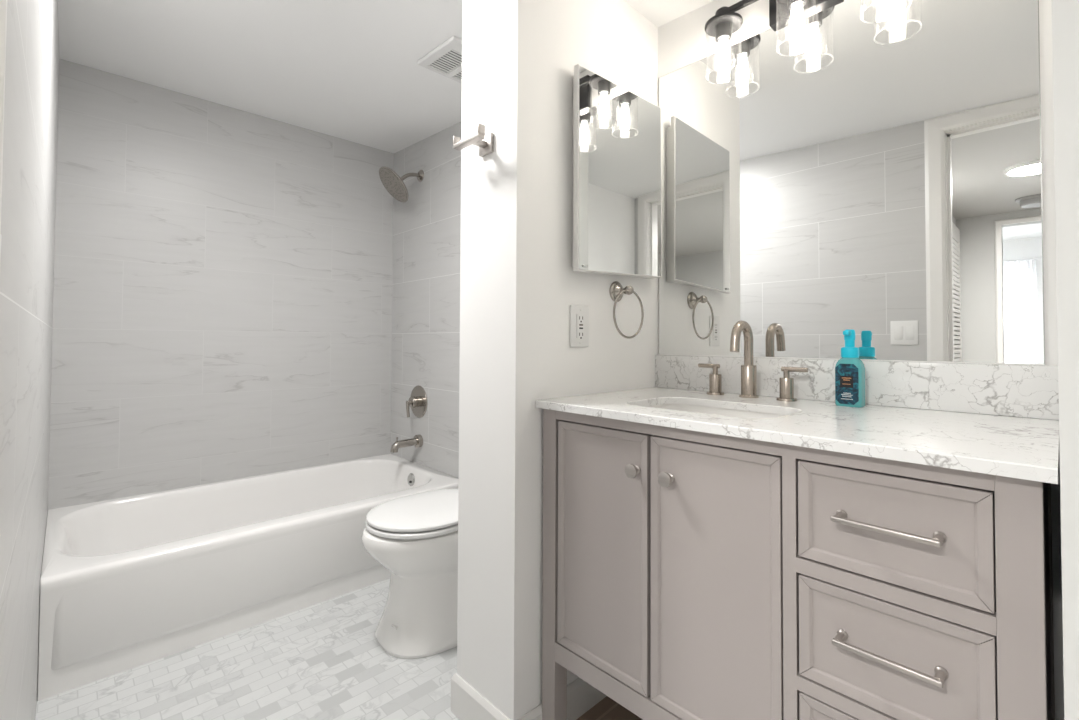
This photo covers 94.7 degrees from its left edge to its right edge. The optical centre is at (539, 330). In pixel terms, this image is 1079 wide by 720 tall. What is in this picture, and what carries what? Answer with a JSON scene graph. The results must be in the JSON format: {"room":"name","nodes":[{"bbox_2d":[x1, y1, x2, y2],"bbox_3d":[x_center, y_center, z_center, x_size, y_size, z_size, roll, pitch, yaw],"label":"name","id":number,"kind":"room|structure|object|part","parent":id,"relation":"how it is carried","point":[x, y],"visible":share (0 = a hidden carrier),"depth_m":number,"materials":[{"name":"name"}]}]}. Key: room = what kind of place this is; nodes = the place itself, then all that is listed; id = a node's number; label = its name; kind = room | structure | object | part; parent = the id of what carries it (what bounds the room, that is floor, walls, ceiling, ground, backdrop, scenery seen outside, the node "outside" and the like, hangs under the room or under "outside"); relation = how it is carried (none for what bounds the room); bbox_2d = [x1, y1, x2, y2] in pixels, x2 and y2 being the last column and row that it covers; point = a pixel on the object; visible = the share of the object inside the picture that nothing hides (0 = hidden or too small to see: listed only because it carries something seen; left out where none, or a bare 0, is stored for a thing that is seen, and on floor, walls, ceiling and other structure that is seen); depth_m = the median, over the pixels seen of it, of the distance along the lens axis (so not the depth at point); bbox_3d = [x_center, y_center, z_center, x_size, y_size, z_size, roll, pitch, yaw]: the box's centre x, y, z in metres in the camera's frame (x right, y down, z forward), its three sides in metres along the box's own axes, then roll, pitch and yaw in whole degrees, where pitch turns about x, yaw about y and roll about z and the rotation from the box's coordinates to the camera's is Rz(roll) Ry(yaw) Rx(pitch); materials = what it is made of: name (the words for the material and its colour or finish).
{"room":"bathroom","nodes":[
{"label":"bathroom","id":0,"kind":"room"},
{"bbox_2d":[0,0,59,719],"bbox_3d":[-0.961,-0.132,0.863,0.120,2.400,3.183,1,-2,-44],"label":"wall","id":1,"kind":"structure","parent":0,"point":[29,172],"depth_m":0.74,"materials":[{"name":"paint"}]},
{"bbox_2d":[0,0,6,239],"bbox_3d":[-0.134,-0.006,-0.010,0.156,2.119,0.718,1,-2,-44],"label":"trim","id":2,"kind":"structure","parent":1,"relation":"attached to","point":[3,3],"depth_m":0.26,"materials":[{"name":"white paint"}]},
{"bbox_2d":[48,59,393,509],"bbox_3d":[-1.500,-0.096,2.614,1.710,2.400,0.100,1,-2,-44],"label":"wall","id":3,"kind":"structure","parent":0,"point":[223,275],"depth_m":2.43,"materials":[{"name":"tile"}]},
{"bbox_2d":[35,579,642,719],"bbox_3d":[-0.383,1.110,1.390,1.730,0.066,3.383,1,-2,-44],"label":"floor","id":4,"kind":"structure","parent":0,"point":[325,660],"depth_m":1.53,"materials":[{"name":"tile"}]},
{"bbox_2d":[37,454,458,701],"bbox_3d":[-1.186,0.922,2.256,1.508,0.352,0.825,1,-2,-44],"label":"bathtub","id":5,"kind":"object","parent":4,"relation":"on","point":[127,583],"visible":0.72,"depth_m":1.86,"materials":[{"name":"white ceramic"}]},
{"bbox_3d":[-0.702,0.818,2.718,0.018,0.068,0.068,1,-2,-44],"label":"overflow plate","id":6,"kind":"part","parent":5,"relation":"part of","materials":[{"name":"silver metal"}]},
{"bbox_2d":[361,489,457,658],"bbox_3d":[-0.320,0.727,1.911,0.729,0.735,0.414,1,-2,-44],"label":"toilet","id":7,"kind":"object","parent":4,"relation":"on","point":[414,537],"visible":0.41,"depth_m":1.69,"materials":[{"name":"white ceramic"}]},
{"bbox_3d":[-0.408,0.681,1.828,0.449,0.018,0.368,1,-2,-44],"label":"seat","id":8,"kind":"part","parent":7,"relation":"part of","materials":[{"name":"white plastic"}]},
{"bbox_3d":[-0.402,0.655,1.835,0.462,0.026,0.366,1,-2,-44],"label":"lid","id":9,"kind":"part","parent":7,"relation":"part of","materials":[{"name":"white plastic"}]},
{"bbox_2d":[542,409,1054,719],"bbox_3d":[0.508,0.639,1.136,0.566,0.873,0.923,1,-2,-44],"label":"vanity cabinet","id":10,"kind":"object","parent":4,"relation":"on","point":[688,574],"visible":0.94,"depth_m":0.87,"materials":[{"name":"grey paint"}]},
{"bbox_3d":[0.040,0.640,1.296,0.046,0.873,0.046,1,-2,-44],"label":"leg","id":11,"kind":"part","parent":10,"relation":"part of","materials":[{"name":"grey paint"}]},
{"bbox_3d":[0.145,0.508,1.170,0.019,0.557,0.269,1,-2,-44],"label":"door","id":12,"kind":"part","parent":10,"relation":"part of","materials":[{"name":"grey paint"}]},
{"bbox_3d":[0.205,0.307,1.086,0.028,0.031,0.031,1,-2,-44],"label":"knob","id":13,"kind":"part","parent":10,"relation":"part of","materials":[{"name":"silver metal"}]},
{"bbox_3d":[0.263,0.307,1.026,0.028,0.031,0.031,1,-2,-44],"label":"knob","id":14,"kind":"part","parent":10,"relation":"part of","materials":[{"name":"silver metal"}]},
{"bbox_3d":[0.336,0.505,0.970,0.019,0.557,0.268,1,-2,-44],"label":"door","id":15,"kind":"part","parent":10,"relation":"part of","materials":[{"name":"grey paint"}]},
{"bbox_2d":[535,387,1058,483],"bbox_3d":[0.523,0.192,1.154,0.574,0.019,0.946,1,-2,-44],"label":"countertop","id":16,"kind":"structure","parent":10,"relation":"on","point":[1006,446],"depth_m":0.92,"materials":[{"name":"stone"}]},
{"bbox_2d":[647,404,786,435],"bbox_3d":[0.409,0.268,1.193,0.285,0.132,0.403,1,-2,-44],"label":"sink basin","id":17,"kind":"object","parent":16,"relation":"in","point":[680,407],"visible":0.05,"depth_m":1.31,"materials":[{"name":"white ceramic"}]},
{"bbox_2d":[698,320,807,401],"bbox_3d":[0.560,0.081,1.367,0.125,0.214,0.304,1,-2,-44],"label":"faucet","id":18,"kind":"object","parent":16,"relation":"on","point":[748,370],"visible":1,"depth_m":1.37,"materials":[{"name":"silver metal"}]},
{"bbox_3d":[0.508,0.145,1.474,0.049,0.089,0.076,1,-2,-44],"label":"handle","id":19,"kind":"part","parent":18,"relation":"part of","materials":[{"name":"silver metal"}]},
{"bbox_3d":[0.560,0.081,1.368,0.125,0.214,0.051,1,-2,-44],"label":"spout","id":20,"kind":"part","parent":18,"relation":"part of","materials":[{"name":"silver metal"}]},
{"bbox_3d":[0.665,0.142,1.309,0.049,0.089,0.076,1,-2,-44],"label":"handle","id":21,"kind":"part","parent":18,"relation":"part of","materials":[{"name":"silver metal"}]},
{"bbox_2d":[835,329,865,407],"bbox_3d":[0.753,0.091,1.208,0.056,0.186,0.058,1,-2,-44],"label":"soap bottle","id":22,"kind":"object","parent":16,"relation":"on","point":[850,391],"visible":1,"depth_m":1.20,"materials":[{"name":"teal plastic"}]},
{"bbox_3d":[0.532,0.697,0.758,0.019,0.166,0.247,1,-2,-44],"label":"drawer","id":23,"kind":"part","parent":10,"relation":"part of","materials":[{"name":"grey paint"}]},
{"bbox_3d":[0.520,0.298,0.749,0.036,0.016,0.141,1,-2,-44],"label":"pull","id":24,"kind":"part","parent":10,"relation":"part of","materials":[{"name":"silver metal"}]},
{"bbox_3d":[0.519,0.490,0.744,0.036,0.016,0.141,1,-2,-44],"label":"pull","id":25,"kind":"part","parent":10,"relation":"part of","materials":[{"name":"silver metal"}]},
{"bbox_3d":[0.534,0.303,0.766,0.019,0.161,0.247,1,-2,-44],"label":"drawer","id":26,"kind":"part","parent":10,"relation":"part of","materials":[{"name":"grey paint"}]},
{"bbox_3d":[0.533,0.500,0.762,0.019,0.167,0.247,1,-2,-44],"label":"drawer","id":27,"kind":"part","parent":10,"relation":"part of","materials":[{"name":"grey paint"}]},
{"bbox_3d":[0.644,0.629,0.660,0.046,0.873,0.046,1,-2,-44],"label":"leg","id":28,"kind":"part","parent":10,"relation":"part of","materials":[{"name":"grey paint"}]},
{"bbox_3d":[0.999,0.638,0.997,0.046,0.873,0.046,1,-2,-44],"label":"leg","id":29,"kind":"part","parent":10,"relation":"part of","materials":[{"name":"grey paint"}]},
{"bbox_2d":[58,0,713,152],"bbox_3d":[-0.372,-1.184,1.440,1.730,0.365,3.383,1,-2,-44],"label":"ceiling","id":30,"kind":"structure","parent":0,"point":[349,70],"depth_m":1.98,"materials":[{"name":"white paint"}]},
{"bbox_2d":[417,36,461,83],"bbox_3d":[-0.302,-1.069,2.002,0.280,0.027,0.260,1,-2,-44],"label":"ceiling vent","id":31,"kind":"object","parent":30,"relation":"in","point":[445,60],"visible":0.51,"depth_m":1.97,"materials":[{"name":"white plastic"}]},
{"bbox_2d":[457,0,657,719],"bbox_3d":[0.088,-0.111,1.572,0.642,2.400,0.248,1,-2,-44],"label":"wall partition","id":32,"kind":"structure","parent":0,"point":[519,284],"depth_m":1.35,"materials":[{"name":"white paint"}]},
{"bbox_2d":[453,123,493,156],"bbox_3d":[-0.172,-0.505,1.339,0.070,0.052,0.116,1,-2,-44],"label":"robe hook","id":33,"kind":"object","parent":32,"relation":"attached to","point":[484,142],"visible":1,"depth_m":1.33,"materials":[{"name":"silver metal"}]},
{"bbox_3d":[-0.165,-0.503,1.334,0.050,0.012,0.020,1,-2,-44],"label":"stem","id":34,"kind":"part","parent":33,"relation":"part of","materials":[{"name":"silver metal"}]},
{"bbox_3d":[-0.145,-0.504,1.354,0.011,0.052,0.052,1,-2,-44],"label":"plate","id":35,"kind":"part","parent":33,"relation":"part of","materials":[{"name":"silver metal"}]},
{"bbox_2d":[451,673,605,719],"bbox_3d":[0.078,1.036,1.542,0.654,0.105,0.272,1,-2,-44],"label":"baseboard","id":36,"kind":"structure","parent":32,"relation":"attached to","point":[467,703],"depth_m":1.37,"materials":[{"name":"white paint"}]},
{"bbox_2d":[570,305,588,346],"bbox_3d":[0.116,-0.011,1.418,0.078,0.119,0.010,1,-2,-44],"label":"wall outlet","id":37,"kind":"object","parent":32,"relation":"attached to","point":[579,315],"visible":1,"depth_m":1.41,"materials":[{"name":"white plastic"}]},
{"bbox_2d":[576,314,584,338],"bbox_3d":[0.117,-0.010,1.416,0.033,0.070,0.006,1,-2,-44],"label":"receptacle","id":38,"kind":"object","parent":37,"relation":"attached to","point":[580,318],"depth_m":1.41,"materials":[{"name":"grey plastic"}]},
{"bbox_2d":[572,64,660,278],"bbox_3d":[0.243,-0.451,1.519,0.413,0.585,0.048,1,-2,-44],"label":"medicine cabinet","id":39,"kind":"object","parent":32,"relation":"attached to","point":[616,184],"visible":1,"depth_m":1.48,"materials":[{"name":"silver mirror"}]},
{"bbox_2d":[609,281,643,338],"bbox_3d":[0.259,-0.062,1.519,0.151,0.178,0.062,1,-2,-44],"label":"towel ring","id":40,"kind":"object","parent":32,"relation":"attached to","point":[616,291],"visible":1,"depth_m":1.52,"materials":[{"name":"silver metal"}]},
{"bbox_3d":[0.250,-0.119,1.528,0.064,0.064,0.038,1,-2,-44],"label":"post","id":41,"kind":"part","parent":40,"relation":"part of","materials":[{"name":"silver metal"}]},
{"bbox_2d":[391,0,1063,719],"bbox_3d":[0.214,-0.102,1.978,0.100,2.400,3.183,1,-2,-44],"label":"wall","id":42,"kind":"structure","parent":0,"point":[426,227],"depth_m":2.66,"materials":[{"name":"stone"}]},
{"bbox_2d":[379,166,423,202],"bbox_3d":[-0.775,-0.824,2.789,0.245,0.207,0.219,1,-2,-44],"label":"shower","id":43,"kind":"object","parent":42,"relation":"attached to","point":[395,185],"visible":1,"depth_m":2.75,"materials":[{"name":"silver metal"}]},
{"bbox_3d":[-0.812,-0.802,2.754,0.141,0.157,0.207,1,-2,-44],"label":"nozzle plate","id":44,"kind":"part","parent":43,"relation":"part of","materials":[{"name":"grey metal"}]},
{"bbox_3d":[-0.735,-0.864,2.822,0.143,0.077,0.025,1,-2,-44],"label":"arm","id":45,"kind":"part","parent":43,"relation":"part of","materials":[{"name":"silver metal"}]},
{"bbox_2d":[390,434,422,452],"bbox_3d":[-0.744,0.629,2.765,0.178,0.081,0.072,1,-2,-44],"label":"tub spout","id":46,"kind":"object","parent":42,"relation":"attached to","point":[417,441],"visible":1,"depth_m":2.75,"materials":[{"name":"silver metal"}]},
{"bbox_3d":[-0.751,0.638,2.759,0.158,0.062,0.042,1,-2,-44],"label":"spout","id":47,"kind":"part","parent":46,"relation":"part of","materials":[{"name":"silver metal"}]},
{"bbox_2d":[406,385,426,417],"bbox_3d":[-0.718,0.408,2.815,0.081,0.184,0.184,1,-2,-44],"label":"shower valve","id":48,"kind":"object","parent":42,"relation":"attached to","point":[417,401],"visible":1,"depth_m":2.81,"materials":[{"name":"silver metal"}]},
{"bbox_3d":[-0.740,0.443,2.794,0.023,0.094,0.019,1,-2,-44],"label":"lever","id":49,"kind":"part","parent":48,"relation":"part of","materials":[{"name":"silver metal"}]},
{"bbox_2d":[705,0,892,83],"bbox_3d":[0.691,-0.878,1.336,0.122,0.241,0.509,1,-2,-44],"label":"vanity light","id":50,"kind":"object","parent":42,"relation":"attached to","point":[726,21],"visible":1,"depth_m":1.42,"materials":[{"name":"black metal"}]},
{"bbox_2d":[659,0,1044,365],"bbox_3d":[0.727,-0.398,1.368,0.007,0.953,0.921,1,-2,-44],"label":"wall mirror","id":51,"kind":"object","parent":42,"relation":"attached to","point":[880,180],"visible":0.98,"depth_m":1.26,"materials":[{"name":"grey mirror"}]},
{"bbox_2d":[655,355,1058,419],"bbox_3d":[0.724,0.133,1.347,0.020,0.108,0.946,1,-2,-44],"label":"backsplash","id":52,"kind":"structure","parent":42,"relation":"attached to","point":[1027,391],"depth_m":1.17,"materials":[{"name":"stone"}]},
{"bbox_2d":[1052,0,1078,719],"bbox_3d":[0.934,-0.127,0.682,0.642,2.400,0.310,1,-2,-44],"label":"wall","id":53,"kind":"structure","parent":0,"point":[1065,13],"depth_m":0.56,"materials":[{"name":"white paint"}]}
]}

